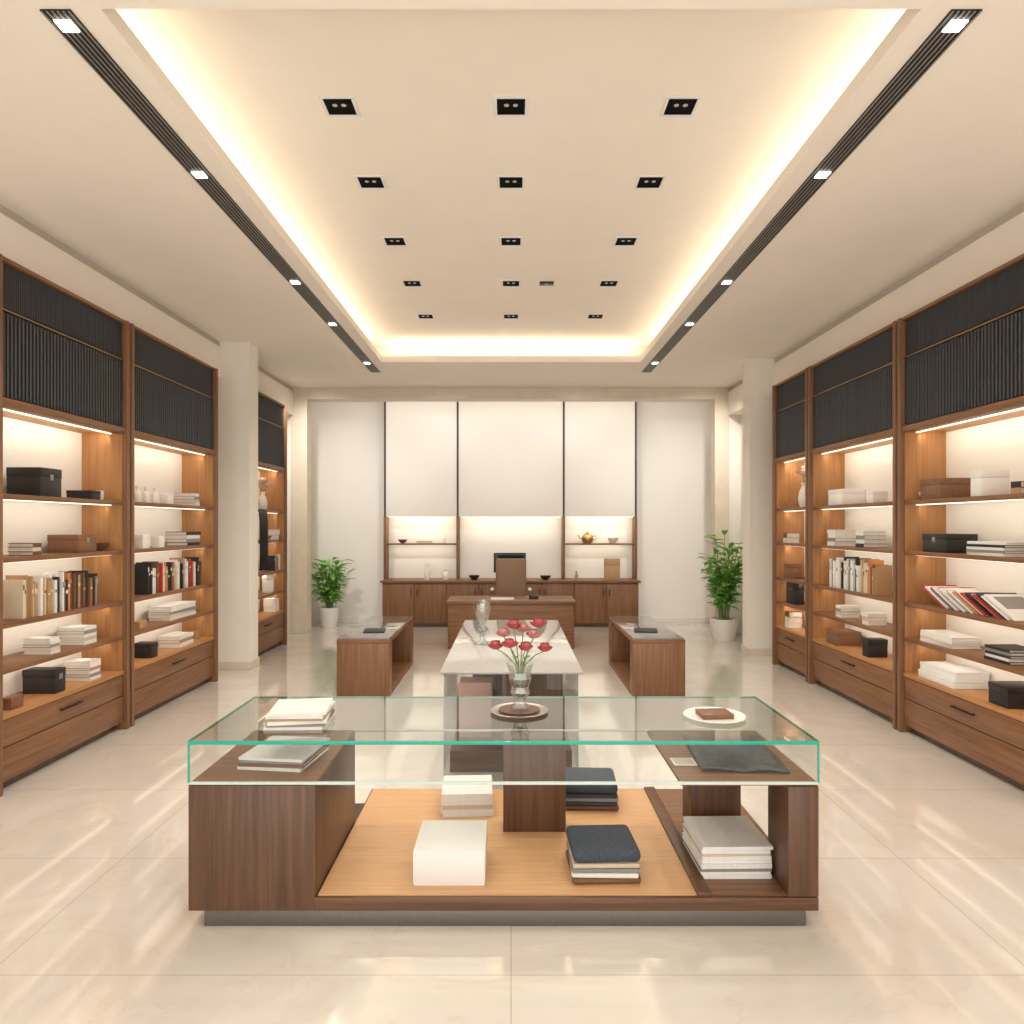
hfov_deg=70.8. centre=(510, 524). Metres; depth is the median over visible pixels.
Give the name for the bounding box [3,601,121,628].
shelf
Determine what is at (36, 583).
book
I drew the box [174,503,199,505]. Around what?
book
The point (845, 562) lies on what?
book
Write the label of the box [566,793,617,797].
folded cloth
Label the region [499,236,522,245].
recessed light
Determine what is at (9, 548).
book
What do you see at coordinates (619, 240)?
recessed light
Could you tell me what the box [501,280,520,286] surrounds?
recessed light
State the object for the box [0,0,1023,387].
ceiling
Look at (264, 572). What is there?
shelf
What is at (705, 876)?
book
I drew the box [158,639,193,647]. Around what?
book
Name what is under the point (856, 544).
book
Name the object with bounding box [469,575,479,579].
bowl
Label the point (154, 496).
bottle
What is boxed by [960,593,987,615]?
magazine
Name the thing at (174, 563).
book
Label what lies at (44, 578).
book
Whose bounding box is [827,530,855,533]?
book
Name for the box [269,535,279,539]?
book
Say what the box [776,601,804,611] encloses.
shelf
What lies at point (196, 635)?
cup
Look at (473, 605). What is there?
goblet
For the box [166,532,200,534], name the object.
book
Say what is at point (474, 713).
box
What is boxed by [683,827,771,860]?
book
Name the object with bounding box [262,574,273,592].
box
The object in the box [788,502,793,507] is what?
cup
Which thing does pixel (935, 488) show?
box
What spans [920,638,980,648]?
book
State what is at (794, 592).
box
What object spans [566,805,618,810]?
folded cloth
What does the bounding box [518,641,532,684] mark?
flower
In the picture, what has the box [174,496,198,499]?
book
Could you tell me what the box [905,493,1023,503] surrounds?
shelf
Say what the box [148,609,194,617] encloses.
book
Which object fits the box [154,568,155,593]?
book
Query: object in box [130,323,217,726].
display cabinet
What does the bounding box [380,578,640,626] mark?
credenza
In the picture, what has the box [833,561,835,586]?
book
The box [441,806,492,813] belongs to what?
book
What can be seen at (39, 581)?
book
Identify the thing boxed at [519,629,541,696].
flower
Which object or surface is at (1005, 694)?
box
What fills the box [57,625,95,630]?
book
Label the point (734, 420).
wall
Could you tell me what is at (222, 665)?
baseboard
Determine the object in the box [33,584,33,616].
book
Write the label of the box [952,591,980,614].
magazine
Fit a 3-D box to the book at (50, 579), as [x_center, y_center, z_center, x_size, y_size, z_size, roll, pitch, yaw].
[-3.334,0.505,5.118,0.141,0.250,0.024,0,0,0]
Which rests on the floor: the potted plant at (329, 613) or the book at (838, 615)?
the potted plant at (329, 613)
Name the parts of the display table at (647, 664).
panel, panel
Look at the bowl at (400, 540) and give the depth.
12.38 m
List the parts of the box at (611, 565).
lid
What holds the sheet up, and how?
on the display case
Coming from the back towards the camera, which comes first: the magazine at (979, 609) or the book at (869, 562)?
the book at (869, 562)
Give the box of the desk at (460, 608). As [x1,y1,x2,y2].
[446,596,575,648]
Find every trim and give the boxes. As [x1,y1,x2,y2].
[0,204,291,390]
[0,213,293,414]
[291,388,728,633]
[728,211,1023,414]
[729,203,1023,390]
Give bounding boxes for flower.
[259,478,267,482]
[263,482,271,491]
[487,640,522,696]
[496,628,521,697]
[502,638,520,683]
[505,619,520,697]
[516,623,530,697]
[518,618,546,697]
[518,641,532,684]
[518,643,551,693]
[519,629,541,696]
[796,469,804,481]
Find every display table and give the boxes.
[337,616,412,695]
[440,620,582,779]
[609,616,684,695]
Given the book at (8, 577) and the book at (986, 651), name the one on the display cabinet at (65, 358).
the book at (8, 577)
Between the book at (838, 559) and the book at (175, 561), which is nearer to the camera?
the book at (175, 561)
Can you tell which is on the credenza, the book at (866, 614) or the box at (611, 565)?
the box at (611, 565)
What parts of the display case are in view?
rail, rail, post, divider rail, post, post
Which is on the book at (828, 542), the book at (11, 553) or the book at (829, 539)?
the book at (829, 539)
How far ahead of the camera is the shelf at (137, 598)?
6.86 m
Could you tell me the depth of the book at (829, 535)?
7.28 m
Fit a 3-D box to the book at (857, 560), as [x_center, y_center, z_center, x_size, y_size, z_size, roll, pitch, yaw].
[3.358,0.474,6.865,0.141,0.313,0.026,0,0,0]
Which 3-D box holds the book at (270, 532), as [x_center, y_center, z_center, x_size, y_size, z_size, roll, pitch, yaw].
[-3.353,0.101,10.177,0.158,0.074,0.040,0,0,1]
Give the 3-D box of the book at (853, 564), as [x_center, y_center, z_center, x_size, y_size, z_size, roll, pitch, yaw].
[3.336,0.499,6.891,0.141,0.262,0.020,0,0,0]
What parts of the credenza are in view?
door, door, door, door, door, door, door, door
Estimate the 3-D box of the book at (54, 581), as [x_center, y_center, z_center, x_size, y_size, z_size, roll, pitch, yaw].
[-3.334,0.512,5.167,0.141,0.235,0.026,0,0,0]
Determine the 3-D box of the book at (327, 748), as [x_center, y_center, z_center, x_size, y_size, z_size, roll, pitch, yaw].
[-1.052,1.083,3.357,0.296,0.014,0.335,0,0,8]
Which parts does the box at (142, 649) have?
lid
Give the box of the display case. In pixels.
[187,696,819,925]
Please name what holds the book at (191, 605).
on the book at (192, 607)
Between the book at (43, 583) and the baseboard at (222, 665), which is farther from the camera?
the baseboard at (222, 665)
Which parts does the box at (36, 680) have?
lid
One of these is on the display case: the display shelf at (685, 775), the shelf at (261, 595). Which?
the display shelf at (685, 775)
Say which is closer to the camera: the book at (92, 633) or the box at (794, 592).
the book at (92, 633)
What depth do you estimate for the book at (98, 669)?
5.60 m
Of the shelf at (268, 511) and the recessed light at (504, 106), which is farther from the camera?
the shelf at (268, 511)
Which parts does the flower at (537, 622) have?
stem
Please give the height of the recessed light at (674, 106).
0.008 m
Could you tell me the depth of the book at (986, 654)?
4.77 m
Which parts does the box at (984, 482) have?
lid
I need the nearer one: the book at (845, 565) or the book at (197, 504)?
the book at (845, 565)
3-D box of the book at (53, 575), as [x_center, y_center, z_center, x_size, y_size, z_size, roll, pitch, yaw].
[-3.359,0.495,5.222,0.141,0.270,0.028,0,0,0]
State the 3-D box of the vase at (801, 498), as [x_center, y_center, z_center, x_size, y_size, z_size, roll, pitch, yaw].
[3.360,-0.344,8.250,0.132,0.288,0.132,0,0,0]
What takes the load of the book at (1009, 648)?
on the book at (986, 648)
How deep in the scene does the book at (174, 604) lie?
7.12 m
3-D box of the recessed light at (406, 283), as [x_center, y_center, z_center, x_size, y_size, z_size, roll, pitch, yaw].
[-1.000,-2.446,7.290,0.204,0.008,0.204,0,0,0]
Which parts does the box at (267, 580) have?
lid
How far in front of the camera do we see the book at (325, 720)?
3.20 m
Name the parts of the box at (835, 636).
lid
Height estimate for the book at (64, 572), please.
0.281 m
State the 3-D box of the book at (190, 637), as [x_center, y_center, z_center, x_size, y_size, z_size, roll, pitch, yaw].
[-3.382,1.154,7.260,0.216,0.036,0.303,0,0,-1]
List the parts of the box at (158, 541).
lid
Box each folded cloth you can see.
[565,849,640,883]
[566,767,617,793]
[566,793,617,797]
[566,798,617,801]
[566,801,617,805]
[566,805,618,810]
[566,824,640,862]
[566,841,639,872]
[567,839,639,868]
[570,866,638,878]
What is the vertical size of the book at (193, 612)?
0.027 m
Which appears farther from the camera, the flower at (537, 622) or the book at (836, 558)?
the book at (836, 558)
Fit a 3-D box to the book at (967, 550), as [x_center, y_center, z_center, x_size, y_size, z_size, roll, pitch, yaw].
[3.377,0.181,4.974,0.216,0.019,0.390,0,0,-1]
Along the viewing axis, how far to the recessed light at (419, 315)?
8.43 m
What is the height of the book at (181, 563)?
0.248 m
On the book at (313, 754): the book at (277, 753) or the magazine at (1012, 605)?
the book at (277, 753)
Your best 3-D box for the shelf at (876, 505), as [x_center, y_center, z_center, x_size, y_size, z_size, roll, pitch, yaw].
[3.395,-0.184,6.860,0.340,0.032,1.658,0,0,0]
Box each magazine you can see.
[921,585,956,607]
[925,586,960,608]
[930,587,953,609]
[933,587,960,610]
[938,587,974,587]
[938,588,976,611]
[947,591,974,613]
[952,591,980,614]
[955,590,995,614]
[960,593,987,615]
[965,593,994,616]
[971,594,1003,618]
[976,593,1015,619]
[981,596,1012,620]
[984,594,1023,621]
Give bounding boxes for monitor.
[494,553,525,572]
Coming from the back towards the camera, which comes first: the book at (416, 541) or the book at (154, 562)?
the book at (416, 541)
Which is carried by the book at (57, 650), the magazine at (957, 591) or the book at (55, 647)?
the book at (55, 647)
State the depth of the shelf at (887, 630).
6.80 m
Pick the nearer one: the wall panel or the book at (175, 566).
the book at (175, 566)
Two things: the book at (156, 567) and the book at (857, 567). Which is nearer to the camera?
the book at (156, 567)
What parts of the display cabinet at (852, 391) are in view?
panel, rail, header rail, fluted panel, drawer, drawer, panel, panel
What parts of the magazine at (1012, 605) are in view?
panel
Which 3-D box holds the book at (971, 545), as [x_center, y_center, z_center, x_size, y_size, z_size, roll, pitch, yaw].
[3.377,0.143,4.975,0.214,0.018,0.386,0,0,-2]
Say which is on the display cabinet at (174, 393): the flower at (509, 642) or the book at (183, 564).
the book at (183, 564)
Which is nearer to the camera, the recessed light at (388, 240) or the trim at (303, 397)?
the recessed light at (388, 240)
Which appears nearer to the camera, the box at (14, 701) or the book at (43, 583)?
the box at (14, 701)
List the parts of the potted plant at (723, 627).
pot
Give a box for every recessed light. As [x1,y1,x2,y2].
[318,96,360,116]
[354,175,387,188]
[381,236,407,245]
[401,280,423,286]
[416,313,434,318]
[493,96,528,116]
[496,175,525,188]
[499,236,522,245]
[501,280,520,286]
[502,313,519,318]
[586,313,604,318]
[598,280,619,286]
[612,236,639,245]
[633,175,666,188]
[659,96,701,116]
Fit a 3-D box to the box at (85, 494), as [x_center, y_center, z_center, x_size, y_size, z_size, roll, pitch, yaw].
[-3.360,-0.235,5.662,0.200,0.070,0.127,0,0,0]
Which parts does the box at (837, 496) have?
lid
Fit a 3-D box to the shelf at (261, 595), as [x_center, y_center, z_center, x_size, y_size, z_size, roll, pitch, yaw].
[-3.395,0.936,9.525,0.340,0.032,1.388,0,0,0]
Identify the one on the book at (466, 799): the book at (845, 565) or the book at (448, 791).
the book at (448, 791)
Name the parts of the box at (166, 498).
lid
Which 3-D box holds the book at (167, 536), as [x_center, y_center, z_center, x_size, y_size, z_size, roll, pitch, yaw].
[-3.382,0.122,7.428,0.218,0.037,0.311,0,0,-1]
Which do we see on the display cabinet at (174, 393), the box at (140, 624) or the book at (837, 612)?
the box at (140, 624)
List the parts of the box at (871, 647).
lid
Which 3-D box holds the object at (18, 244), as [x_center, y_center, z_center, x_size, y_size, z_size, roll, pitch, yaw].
[-3.500,-1.900,4.900,0.200,0.360,12.800,0,0,0]
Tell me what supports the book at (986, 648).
on the book at (986, 651)
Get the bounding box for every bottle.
[134,486,140,501]
[142,487,149,502]
[151,488,158,502]
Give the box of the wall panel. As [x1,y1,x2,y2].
[384,402,636,578]
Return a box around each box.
[3,694,23,709]
[6,467,61,496]
[22,667,65,693]
[47,534,96,552]
[66,490,100,499]
[134,535,149,548]
[134,620,146,629]
[134,641,157,657]
[151,536,164,547]
[160,493,173,503]
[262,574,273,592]
[413,820,487,885]
[459,677,491,736]
[529,595,538,598]
[604,558,619,579]
[695,708,733,718]
[784,563,801,578]
[786,582,803,604]
[826,628,860,645]
[828,489,865,504]
[862,638,887,657]
[866,491,887,502]
[920,478,970,499]
[922,534,977,552]
[970,469,1009,495]
[988,681,1023,708]
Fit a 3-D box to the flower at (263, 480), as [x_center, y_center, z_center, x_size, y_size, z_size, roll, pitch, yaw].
[-3.359,-0.523,9.746,0.125,0.235,0.121,0,0,0]
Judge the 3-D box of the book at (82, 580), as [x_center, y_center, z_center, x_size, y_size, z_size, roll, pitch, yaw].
[-3.330,0.519,5.504,0.141,0.222,0.025,0,0,0]
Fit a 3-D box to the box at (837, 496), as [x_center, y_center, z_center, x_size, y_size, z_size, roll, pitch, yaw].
[3.380,-0.279,7.252,0.240,0.158,0.306,0,0,0]
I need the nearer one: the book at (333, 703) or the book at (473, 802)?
the book at (333, 703)
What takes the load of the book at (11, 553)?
on the display cabinet at (65, 358)
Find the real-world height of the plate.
0.016 m
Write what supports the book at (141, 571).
on the display cabinet at (174, 393)
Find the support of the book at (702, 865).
on the book at (696, 862)
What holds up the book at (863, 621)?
on the display cabinet at (852, 391)
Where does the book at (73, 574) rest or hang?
on the display cabinet at (65, 358)
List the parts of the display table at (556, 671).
pane, pane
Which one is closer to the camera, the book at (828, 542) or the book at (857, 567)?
the book at (857, 567)
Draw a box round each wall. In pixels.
[287,415,739,632]
[311,402,710,617]
[740,414,892,654]
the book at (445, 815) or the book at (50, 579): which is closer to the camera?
the book at (445, 815)
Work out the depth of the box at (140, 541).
6.38 m
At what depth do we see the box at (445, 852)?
3.13 m
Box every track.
[40,9,379,372]
[642,9,981,372]
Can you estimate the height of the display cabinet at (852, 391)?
3.400 m
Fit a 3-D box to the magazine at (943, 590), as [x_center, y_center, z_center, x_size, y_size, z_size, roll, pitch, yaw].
[3.401,0.555,5.341,0.280,0.149,0.308,0,0,0]
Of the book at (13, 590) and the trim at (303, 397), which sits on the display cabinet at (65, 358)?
the book at (13, 590)
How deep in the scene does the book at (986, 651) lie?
4.77 m
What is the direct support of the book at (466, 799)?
on the book at (473, 802)
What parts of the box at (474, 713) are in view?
lid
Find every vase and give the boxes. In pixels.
[258,492,266,508]
[424,564,429,579]
[442,569,448,579]
[507,664,533,709]
[798,482,804,506]
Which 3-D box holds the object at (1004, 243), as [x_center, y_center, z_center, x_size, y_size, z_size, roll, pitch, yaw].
[3.500,-1.900,4.900,0.200,0.360,12.800,0,0,0]
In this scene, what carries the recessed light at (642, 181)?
in the ceiling
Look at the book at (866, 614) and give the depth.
6.61 m
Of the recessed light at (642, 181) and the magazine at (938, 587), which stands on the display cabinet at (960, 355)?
the magazine at (938, 587)
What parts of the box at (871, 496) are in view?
lid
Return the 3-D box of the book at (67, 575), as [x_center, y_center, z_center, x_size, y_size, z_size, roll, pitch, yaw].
[-3.350,0.494,5.346,0.141,0.273,0.025,0,0,0]
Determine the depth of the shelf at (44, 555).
5.26 m
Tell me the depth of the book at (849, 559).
6.94 m
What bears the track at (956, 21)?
attached to the ceiling
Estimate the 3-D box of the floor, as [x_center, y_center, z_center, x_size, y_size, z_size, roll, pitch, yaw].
[0.000,1.750,5.625,7.500,0.100,14.250,0,0,0]
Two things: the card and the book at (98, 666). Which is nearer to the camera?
the card
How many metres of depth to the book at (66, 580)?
5.29 m
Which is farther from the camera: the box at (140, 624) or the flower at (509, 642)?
the box at (140, 624)
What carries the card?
on the display case
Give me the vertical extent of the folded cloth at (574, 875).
0.022 m
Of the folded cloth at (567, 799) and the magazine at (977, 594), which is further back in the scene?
the magazine at (977, 594)
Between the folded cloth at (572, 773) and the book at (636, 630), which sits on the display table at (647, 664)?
the book at (636, 630)
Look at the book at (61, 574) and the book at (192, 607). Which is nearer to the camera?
the book at (61, 574)
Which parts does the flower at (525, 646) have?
stem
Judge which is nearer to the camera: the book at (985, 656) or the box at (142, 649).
the book at (985, 656)
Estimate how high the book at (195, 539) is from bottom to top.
0.036 m
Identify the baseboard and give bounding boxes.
[218,657,259,669]
[311,618,709,621]
[741,644,771,655]
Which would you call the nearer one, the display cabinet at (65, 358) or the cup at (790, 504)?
the display cabinet at (65, 358)
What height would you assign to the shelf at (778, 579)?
0.032 m
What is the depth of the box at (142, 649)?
6.53 m
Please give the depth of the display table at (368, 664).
7.10 m
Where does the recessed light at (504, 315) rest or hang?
in the ceiling
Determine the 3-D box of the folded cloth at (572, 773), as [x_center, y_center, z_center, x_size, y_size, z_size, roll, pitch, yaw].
[0.445,1.452,4.100,0.301,0.055,0.302,0,0,3]
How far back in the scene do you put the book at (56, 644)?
5.12 m
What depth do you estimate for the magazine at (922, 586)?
5.71 m
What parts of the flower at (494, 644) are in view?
stem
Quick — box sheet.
[682,735,789,773]
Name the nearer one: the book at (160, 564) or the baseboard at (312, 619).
the book at (160, 564)
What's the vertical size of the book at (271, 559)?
0.204 m
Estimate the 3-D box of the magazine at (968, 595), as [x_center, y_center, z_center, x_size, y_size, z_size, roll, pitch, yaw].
[3.417,0.560,5.061,0.280,0.141,0.286,0,0,0]
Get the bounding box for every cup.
[94,490,103,499]
[193,630,199,638]
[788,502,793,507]
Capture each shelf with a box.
[3,494,121,504]
[3,550,121,562]
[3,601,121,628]
[3,636,121,674]
[134,502,212,508]
[134,544,212,552]
[134,583,212,601]
[134,610,212,635]
[258,510,283,512]
[258,540,283,543]
[258,569,283,576]
[258,590,283,598]
[386,543,455,544]
[565,543,633,544]
[647,731,816,785]
[776,507,804,510]
[776,542,804,546]
[776,577,804,584]
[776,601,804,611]
[813,501,892,508]
[813,545,892,553]
[813,584,892,602]
[813,611,892,637]
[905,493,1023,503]
[905,551,1023,562]
[905,602,1023,629]
[905,637,1023,675]
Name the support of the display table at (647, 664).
on the floor
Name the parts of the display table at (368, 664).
panel, panel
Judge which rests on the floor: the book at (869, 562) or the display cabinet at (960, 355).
the display cabinet at (960, 355)
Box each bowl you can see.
[96,543,109,550]
[398,539,406,542]
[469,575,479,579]
[540,575,550,579]
[608,537,617,542]
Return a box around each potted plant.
[311,557,354,627]
[697,530,742,641]
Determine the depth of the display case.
3.08 m
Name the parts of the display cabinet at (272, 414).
panel, fluted panel, drawer, drawer, rail, header rail, panel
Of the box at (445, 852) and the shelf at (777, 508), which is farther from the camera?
the shelf at (777, 508)
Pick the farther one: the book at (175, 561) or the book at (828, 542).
the book at (828, 542)
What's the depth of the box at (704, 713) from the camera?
3.36 m
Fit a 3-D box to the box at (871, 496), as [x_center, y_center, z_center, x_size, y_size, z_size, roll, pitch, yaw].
[3.330,-0.254,6.553,0.140,0.108,0.118,0,0,0]
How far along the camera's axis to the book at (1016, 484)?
4.65 m
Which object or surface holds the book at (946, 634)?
on the book at (921, 633)
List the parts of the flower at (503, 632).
stem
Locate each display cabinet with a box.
[0,253,129,796]
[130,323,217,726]
[258,391,286,655]
[772,368,807,681]
[808,321,896,728]
[897,253,1023,790]
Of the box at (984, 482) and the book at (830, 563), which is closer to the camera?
the box at (984, 482)
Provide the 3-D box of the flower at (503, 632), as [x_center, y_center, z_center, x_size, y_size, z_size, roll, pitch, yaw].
[-0.014,0.671,3.513,0.137,0.334,0.077,0,0,31]
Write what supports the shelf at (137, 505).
attached to the display cabinet at (174, 393)
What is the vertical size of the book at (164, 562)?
0.277 m
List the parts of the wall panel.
metal trim, panel, metal trim, panel, metal trim, panel, metal trim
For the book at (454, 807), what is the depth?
3.87 m
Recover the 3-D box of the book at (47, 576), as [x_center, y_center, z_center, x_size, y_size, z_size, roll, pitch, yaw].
[-3.356,0.493,5.142,0.140,0.275,0.020,0,0,0]
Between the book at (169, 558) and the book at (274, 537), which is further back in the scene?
the book at (274, 537)
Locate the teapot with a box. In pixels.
[578,531,596,542]
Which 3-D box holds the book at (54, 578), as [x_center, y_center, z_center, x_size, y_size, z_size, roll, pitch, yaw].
[-3.334,0.502,5.194,0.140,0.255,0.024,0,0,0]
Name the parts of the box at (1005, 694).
lid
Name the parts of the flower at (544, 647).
stem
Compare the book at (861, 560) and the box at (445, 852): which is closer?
the box at (445, 852)
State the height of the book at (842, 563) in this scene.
0.261 m
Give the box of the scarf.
[258,509,267,570]
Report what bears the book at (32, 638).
on the book at (55, 641)
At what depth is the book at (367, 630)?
7.56 m
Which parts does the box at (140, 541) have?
lid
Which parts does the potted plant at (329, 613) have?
pot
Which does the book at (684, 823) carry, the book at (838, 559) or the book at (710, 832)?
the book at (710, 832)
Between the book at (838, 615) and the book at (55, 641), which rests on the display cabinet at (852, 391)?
the book at (838, 615)
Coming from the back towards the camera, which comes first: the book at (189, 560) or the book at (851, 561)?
the book at (189, 560)
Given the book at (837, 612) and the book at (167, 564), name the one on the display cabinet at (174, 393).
the book at (167, 564)
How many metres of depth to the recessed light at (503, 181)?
5.12 m
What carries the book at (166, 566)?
on the display cabinet at (174, 393)
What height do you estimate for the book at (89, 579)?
0.219 m
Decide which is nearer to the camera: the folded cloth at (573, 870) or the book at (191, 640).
the folded cloth at (573, 870)
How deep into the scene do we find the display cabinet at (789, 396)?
8.69 m
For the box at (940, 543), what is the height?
0.142 m
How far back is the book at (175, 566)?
7.03 m
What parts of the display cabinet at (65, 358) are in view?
panel, panel, fluted panel, drawer, drawer, rail, header rail, handle, panel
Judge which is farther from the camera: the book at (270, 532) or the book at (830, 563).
the book at (270, 532)
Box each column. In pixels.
[218,342,257,660]
[743,359,773,647]
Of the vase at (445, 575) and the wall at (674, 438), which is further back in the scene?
the wall at (674, 438)
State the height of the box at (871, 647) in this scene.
0.164 m
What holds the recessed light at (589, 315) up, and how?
in the ceiling
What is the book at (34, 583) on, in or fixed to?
on the display cabinet at (65, 358)
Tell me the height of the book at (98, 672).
0.025 m
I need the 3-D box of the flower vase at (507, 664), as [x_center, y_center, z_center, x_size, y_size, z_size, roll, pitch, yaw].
[0.045,0.783,3.500,0.136,0.220,0.136,0,0,0]
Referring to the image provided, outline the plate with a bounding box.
[683,707,746,723]
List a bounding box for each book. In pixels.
[3,580,24,618]
[6,575,27,617]
[7,547,40,550]
[8,543,41,546]
[8,551,40,555]
[22,636,58,641]
[22,642,59,647]
[23,639,59,644]
[23,649,59,653]
[24,646,59,650]
[25,580,25,617]
[28,576,32,616]
[30,575,51,577]
[33,577,45,614]
[33,578,42,615]
[33,582,35,616]
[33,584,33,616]
[36,583,37,615]
[39,574,58,576]
[43,572,63,611]
[43,583,43,614]
[46,578,52,613]
[46,580,49,613]
[52,577,59,612]
[53,580,56,612]
[56,631,96,637]
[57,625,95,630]
[58,628,96,633]
[59,571,77,607]
[59,635,96,640]
[60,638,96,644]
[62,658,100,664]
[64,572,71,609]
[64,573,69,609]
[64,577,65,610]
[64,661,100,667]
[65,671,100,677]
[65,674,100,680]
[66,580,67,610]
[66,665,100,670]
[66,668,99,673]
[72,573,75,608]
[78,571,87,606]
[78,575,79,607]
[80,578,84,607]
[88,573,97,603]
[88,576,94,605]
[88,578,91,605]
[95,576,96,604]
[134,564,148,594]
[136,562,152,593]
[142,561,158,592]
[148,606,196,614]
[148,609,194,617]
[148,611,195,620]
[149,601,195,609]
[149,603,194,611]
[153,566,157,592]
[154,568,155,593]
[157,632,193,639]
[158,636,192,643]
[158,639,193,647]
[159,562,163,591]
[159,563,162,591]
[163,560,177,562]
[164,562,165,590]
[165,535,199,538]
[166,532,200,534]
[166,538,199,542]
[166,542,199,545]
[166,563,171,590]
[166,566,167,590]
[168,566,169,590]
[169,558,183,563]
[172,564,173,589]
[174,493,198,496]
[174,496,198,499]
[174,499,198,502]
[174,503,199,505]
[174,563,178,588]
[174,565,177,589]
[181,563,182,587]
[183,564,184,587]
[184,557,198,584]
[184,559,186,587]
[188,559,190,586]
[191,561,192,585]
[193,563,194,585]
[196,563,197,585]
[199,561,200,584]
[237,746,328,771]
[238,735,329,762]
[238,745,328,767]
[239,745,324,764]
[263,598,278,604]
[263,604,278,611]
[263,705,334,721]
[263,713,334,729]
[265,701,335,718]
[265,709,334,727]
[267,556,274,569]
[267,698,332,716]
[267,710,331,725]
[268,530,279,534]
[268,554,276,569]
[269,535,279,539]
[363,628,385,632]
[416,541,431,542]
[441,786,491,805]
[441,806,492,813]
[442,775,491,797]
[442,796,492,801]
[442,801,492,809]
[442,812,492,817]
[491,597,513,599]
[634,628,657,632]
[682,823,770,856]
[682,832,771,868]
[682,838,771,871]
[683,816,772,849]
[683,820,770,853]
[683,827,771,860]
[683,842,770,874]
[684,832,771,862]
[702,874,771,878]
[783,538,799,542]
[784,533,798,537]
[785,611,801,616]
[785,616,802,622]
[785,622,801,627]
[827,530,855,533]
[827,541,854,545]
[828,534,855,537]
[828,538,855,541]
[829,559,831,585]
[830,563,831,586]
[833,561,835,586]
[836,558,836,587]
[836,605,859,608]
[836,608,859,611]
[836,611,859,614]
[836,614,859,617]
[837,558,843,587]
[839,560,843,588]
[841,562,843,588]
[844,557,858,560]
[844,561,846,588]
[845,565,846,589]
[847,559,848,589]
[849,559,854,589]
[850,560,854,590]
[852,563,854,590]
[855,531,885,535]
[855,543,886,547]
[855,558,870,590]
[856,535,886,539]
[856,539,886,543]
[856,566,859,591]
[860,559,862,591]
[862,612,886,616]
[862,616,886,620]
[862,620,887,624]
[863,559,879,592]
[864,563,865,592]
[866,563,866,592]
[867,560,883,593]
[869,566,871,593]
[870,567,871,593]
[872,568,874,594]
[875,565,891,594]
[918,669,988,688]
[920,632,981,643]
[920,635,979,645]
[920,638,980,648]
[920,661,989,680]
[921,630,980,640]
[966,544,1023,547]
[966,546,1023,550]
[966,549,1023,553]
[967,541,1023,544]
[967,552,1023,556]
[984,655,1023,664]
[985,644,1023,652]
[985,647,1023,655]
[985,650,1023,658]
[985,653,1023,661]
[1010,487,1023,493]
[1011,481,1023,487]
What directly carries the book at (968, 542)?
on the book at (971, 545)
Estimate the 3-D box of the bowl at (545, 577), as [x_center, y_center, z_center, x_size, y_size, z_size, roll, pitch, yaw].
[0.580,0.889,12.120,0.192,0.072,0.192,0,0,0]
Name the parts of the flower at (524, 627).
stem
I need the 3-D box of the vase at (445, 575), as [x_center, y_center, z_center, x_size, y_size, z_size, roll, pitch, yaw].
[-1.100,0.837,12.100,0.132,0.175,0.132,0,0,0]
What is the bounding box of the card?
[670,758,697,765]
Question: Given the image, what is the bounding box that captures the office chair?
[490,558,531,595]
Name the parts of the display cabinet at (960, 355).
panel, handle, rail, header rail, drawer, drawer, fluted panel, panel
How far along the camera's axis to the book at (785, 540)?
8.55 m
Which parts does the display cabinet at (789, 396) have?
panel, rail, header rail, fluted panel, drawer, drawer, panel, panel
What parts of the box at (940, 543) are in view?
lid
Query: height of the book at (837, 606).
0.028 m
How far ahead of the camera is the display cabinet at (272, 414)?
10.15 m
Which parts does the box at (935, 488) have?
lid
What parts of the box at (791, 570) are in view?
lid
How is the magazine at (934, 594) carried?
on the display cabinet at (960, 355)
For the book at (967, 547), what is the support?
on the book at (967, 550)
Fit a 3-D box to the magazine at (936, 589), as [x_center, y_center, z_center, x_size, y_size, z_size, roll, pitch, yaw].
[3.408,0.557,5.427,0.280,0.146,0.302,0,0,0]
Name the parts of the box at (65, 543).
lid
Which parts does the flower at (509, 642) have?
stem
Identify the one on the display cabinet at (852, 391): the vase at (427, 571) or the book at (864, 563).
the book at (864, 563)
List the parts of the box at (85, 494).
lid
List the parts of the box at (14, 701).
lid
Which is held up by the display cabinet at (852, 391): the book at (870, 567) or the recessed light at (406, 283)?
the book at (870, 567)
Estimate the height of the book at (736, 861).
0.012 m
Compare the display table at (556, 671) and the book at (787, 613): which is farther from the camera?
the book at (787, 613)
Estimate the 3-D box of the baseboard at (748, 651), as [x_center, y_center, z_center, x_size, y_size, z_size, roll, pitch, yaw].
[3.342,1.650,9.495,0.515,0.100,0.320,0,0,0]
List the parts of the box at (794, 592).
lid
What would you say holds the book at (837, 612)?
on the book at (838, 615)
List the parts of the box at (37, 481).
lid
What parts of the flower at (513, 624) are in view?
stem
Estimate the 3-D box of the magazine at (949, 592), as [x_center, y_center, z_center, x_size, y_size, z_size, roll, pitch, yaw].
[3.405,0.560,5.245,0.280,0.140,0.286,0,0,0]
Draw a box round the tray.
[490,702,547,718]
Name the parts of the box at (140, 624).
lid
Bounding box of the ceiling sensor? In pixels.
[539,281,553,285]
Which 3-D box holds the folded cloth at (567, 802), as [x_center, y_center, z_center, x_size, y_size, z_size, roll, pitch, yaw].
[0.445,1.532,4.100,0.297,0.022,0.302,0,0,3]
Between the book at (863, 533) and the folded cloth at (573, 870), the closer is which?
the folded cloth at (573, 870)
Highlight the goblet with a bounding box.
[473,605,489,643]
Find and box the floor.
[0,622,1023,1023]
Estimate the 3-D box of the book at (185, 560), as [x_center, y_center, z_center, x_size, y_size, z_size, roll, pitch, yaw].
[-3.338,0.484,7.245,0.141,0.292,0.017,0,0,0]
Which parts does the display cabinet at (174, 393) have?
panel, panel, fluted panel, drawer, drawer, rail, header rail, panel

